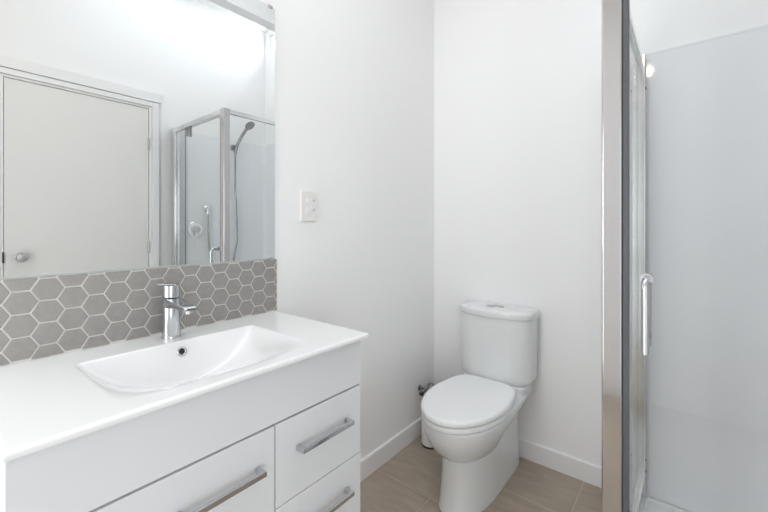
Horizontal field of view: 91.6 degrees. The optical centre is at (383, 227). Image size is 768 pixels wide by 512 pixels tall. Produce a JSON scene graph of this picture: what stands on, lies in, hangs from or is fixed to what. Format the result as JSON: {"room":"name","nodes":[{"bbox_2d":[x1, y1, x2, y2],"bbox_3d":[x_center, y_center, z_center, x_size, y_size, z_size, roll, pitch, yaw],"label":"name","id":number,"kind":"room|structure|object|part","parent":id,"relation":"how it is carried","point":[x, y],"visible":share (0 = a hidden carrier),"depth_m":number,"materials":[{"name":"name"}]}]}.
{"room":"bathroom","nodes":[
{"label":"bathroom","id":0,"kind":"room"},
{"bbox_2d":[258,0,433,459],"bbox_3d":[-0.604,-0.300,1.268,0.120,3.000,2.990,0,0,39],"label":"wall","id":1,"kind":"structure","parent":0,"point":[354,79],"depth_m":1.81,"materials":[{"name":"white paint"}]},
{"bbox_2d":[0,0,274,279],"bbox_3d":[-0.652,-0.353,1.105,0.008,0.950,0.766,0,0,39],"label":"wall mirror","id":2,"kind":"object","parent":1,"relation":"attached to","point":[135,134],"visible":1,"depth_m":1.04,"materials":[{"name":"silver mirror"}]},
{"bbox_2d":[0,259,276,365],"bbox_3d":[-0.649,0.215,1.110,0.007,0.196,0.777,0,0,39],"label":"tile backsplash","id":3,"kind":"structure","parent":1,"relation":"attached to","point":[43,316],"depth_m":1.01,"materials":[{"name":"grey tile"}]},
{"bbox_2d":[300,191,315,220],"bbox_3d":[-0.308,-0.088,1.526,0.014,0.123,0.082,0,0,39],"label":"light switch","id":4,"kind":"object","parent":1,"relation":"attached to","point":[307,198],"visible":1,"depth_m":1.52,"materials":[{"name":"white plastic"}]},
{"bbox_2d":[360,417,420,481],"bbox_3d":[-0.042,1.153,1.855,0.012,0.094,1.130,0,0,39],"label":"baseboard","id":5,"kind":"structure","parent":1,"relation":"attached to","point":[390,448],"depth_m":1.93,"materials":[{"name":"white"}]},
{"bbox_2d":[360,435,601,511],"bbox_3d":[0.150,1.250,0.657,2.060,0.100,2.990,0,0,39],"label":"floor","id":6,"kind":"structure","parent":0,"point":[410,481],"depth_m":1.71,"materials":[{"name":"tile"}]},
{"bbox_2d":[0,341,359,511],"bbox_3d":[-0.469,0.763,0.973,0.457,0.874,0.771,0,0,39],"label":"vanity cabinet","id":7,"kind":"object","parent":6,"relation":"on","point":[286,438],"visible":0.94,"depth_m":0.81,"materials":[{"name":"white"}]},
{"bbox_3d":[-0.419,0.788,0.733,0.018,0.614,0.463,0,0,39],"label":"door","id":8,"kind":"part","parent":7,"relation":"part of","materials":[{"name":"white"}]},
{"bbox_2d":[0,311,368,463],"bbox_3d":[-0.469,0.375,0.961,0.473,0.125,0.776,0,0,39],"label":"washbasin","id":9,"kind":"object","parent":7,"relation":"in","point":[46,402],"visible":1,"depth_m":0.87,"materials":[{"name":"white ceramic"}]},
{"bbox_2d":[158,282,196,338],"bbox_3d":[-0.576,0.235,1.037,0.160,0.156,0.059,0,0,39],"label":"tap","id":10,"kind":"object","parent":9,"relation":"on","point":[172,303],"visible":1,"depth_m":1.05,"materials":[{"name":"silver metal"}]},
{"bbox_3d":[-0.619,0.161,1.070,0.047,0.007,0.034,0,0,-21],"label":"lever","id":11,"kind":"part","parent":10,"relation":"part of","materials":[{"name":"silver metal"}]},
{"bbox_3d":[-0.561,0.214,1.032,0.131,0.030,0.040,0,0,39],"label":"spout","id":12,"kind":"part","parent":10,"relation":"part of","materials":[{"name":"silver metal"}]},
{"bbox_3d":[-0.340,0.565,0.793,0.030,0.013,0.189,0,0,39],"label":"handle","id":13,"kind":"part","parent":7,"relation":"part of","materials":[{"name":"silver metal"}]},
{"bbox_3d":[-0.175,0.584,1.034,0.018,0.205,0.305,0,0,39],"label":"drawer","id":14,"kind":"part","parent":7,"relation":"part of","materials":[{"name":"white"}]},
{"bbox_3d":[-0.175,0.790,1.034,0.018,0.204,0.305,0,0,39],"label":"drawer","id":15,"kind":"part","parent":7,"relation":"part of","materials":[{"name":"white"}]},
{"bbox_3d":[-0.156,0.565,1.020,0.030,0.013,0.186,0,0,39],"label":"handle","id":16,"kind":"part","parent":7,"relation":"part of","materials":[{"name":"silver metal"}]},
{"bbox_3d":[-0.156,0.771,1.020,0.030,0.013,0.186,0,0,39],"label":"handle","id":17,"kind":"part","parent":7,"relation":"part of","materials":[{"name":"silver metal"}]},
{"bbox_2d":[421,411,433,449],"bbox_3d":[0.258,1.060,2.070,0.102,0.280,0.102,0,0,39],"label":"toilet brush","id":18,"kind":"object","parent":6,"relation":"on","point":[425,443],"visible":0.25,"depth_m":2.04,"materials":[{"name":"white plastic"}]},
{"bbox_2d":[421,300,538,511],"bbox_3d":[0.424,0.802,1.753,0.394,0.796,0.696,0,0,39],"label":"toilet","id":19,"kind":"object","parent":6,"relation":"on","point":[470,419],"visible":1,"depth_m":1.70,"materials":[{"name":"white ceramic"}]},
{"bbox_3d":[0.370,0.797,1.679,0.356,0.021,0.505,0,0,39],"label":"seat","id":20,"kind":"part","parent":19,"relation":"part of","materials":[{"name":"white plastic"}]},
{"bbox_3d":[0.370,0.769,1.680,0.362,0.028,0.515,0,0,39],"label":"lid","id":21,"kind":"part","parent":19,"relation":"part of","materials":[{"name":"white plastic"}]},
{"bbox_3d":[0.429,0.905,1.752,0.348,0.190,0.673,0,0,39],"label":"bowl","id":22,"kind":"part","parent":19,"relation":"part of","materials":[{"name":"white ceramic"}]},
{"bbox_3d":[0.582,0.430,1.949,0.394,0.041,0.192,0,0,39],"label":"cistern lid","id":23,"kind":"part","parent":19,"relation":"part of","materials":[{"name":"white ceramic"}]},
{"bbox_2d":[639,495,688,511],"bbox_3d":[1.151,1.177,1.083,0.783,0.046,0.808,0,0,39],"label":"shower tray","id":24,"kind":"object","parent":6,"relation":"on","point":[648,504],"visible":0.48,"depth_m":1.56,"materials":[{"name":"white plastic"}]},
{"bbox_2d":[602,0,653,511],"bbox_3d":[1.139,0.204,1.069,0.786,1.898,0.837,0,0,39],"label":"shower enclosure","id":25,"kind":"object","parent":24,"relation":"on","point":[626,284],"visible":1,"depth_m":1.01,"materials":[{"name":"silver metal"}]},
{"bbox_3d":[0.626,0.204,1.022,0.048,1.898,0.040,0,0,39],"label":"corner post","id":26,"kind":"part","parent":25,"relation":"part of","materials":[{"name":"silver metal"}]},
{"bbox_3d":[0.851,0.212,0.833,0.508,1.838,0.006,0,0,39],"label":"door glass","id":27,"kind":"part","parent":25,"relation":"part of","materials":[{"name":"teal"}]},
{"bbox_3d":[0.864,0.204,1.325,0.006,1.846,0.728,0,0,39],"label":"glass","id":28,"kind":"part","parent":25,"relation":"part of","materials":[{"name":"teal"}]},
{"bbox_3d":[0.864,-0.732,1.325,0.030,0.026,0.728,0,0,39],"label":"rail","id":29,"kind":"part","parent":25,"relation":"part of","materials":[{"name":"silver metal"}]},
{"bbox_3d":[0.864,1.141,1.325,0.030,0.026,0.728,0,0,39],"label":"rail","id":30,"kind":"part","parent":25,"relation":"part of","materials":[{"name":"silver metal"}]},
{"bbox_3d":[0.665,0.216,0.948,0.030,0.199,0.050,0,0,39],"label":"handle","id":31,"kind":"part","parent":25,"relation":"part of","materials":[{"name":"silver metal"}]},
{"bbox_3d":[0.700,0.216,0.991,0.030,0.199,0.050,0,0,39],"label":"handle","id":32,"kind":"part","parent":25,"relation":"part of","materials":[{"name":"silver metal"}]},
{"bbox_2d":[645,24,767,511],"bbox_3d":[1.180,0.201,1.089,0.764,1.914,0.780,0,0,39],"label":"liner","id":33,"kind":"object","parent":24,"relation":"on","point":[707,99],"visible":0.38,"depth_m":1.49,"materials":[{"name":"white plastic"}]},
{"bbox_2d":[434,0,767,511],"bbox_3d":[1.100,-0.300,1.734,1.940,3.000,0.120,0,0,39],"label":"wall","id":34,"kind":"structure","parent":0,"point":[518,83],"depth_m":1.91,"materials":[{"name":"white paint"}]},
{"bbox_2d":[418,382,433,395],"bbox_3d":[0.368,0.963,2.133,0.345,0.108,0.114,0,0,15],"label":"valve","id":35,"kind":"object","parent":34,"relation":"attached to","point":[423,389],"visible":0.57,"depth_m":2.15,"materials":[{"name":"silver metal"}]},
{"bbox_2d":[519,437,601,487],"bbox_3d":[0.708,1.153,1.967,1.012,0.094,0.012,0,0,39],"label":"baseboard","id":36,"kind":"structure","parent":34,"relation":"attached to","point":[591,473],"depth_m":1.83,"materials":[{"name":"white"}]}
]}

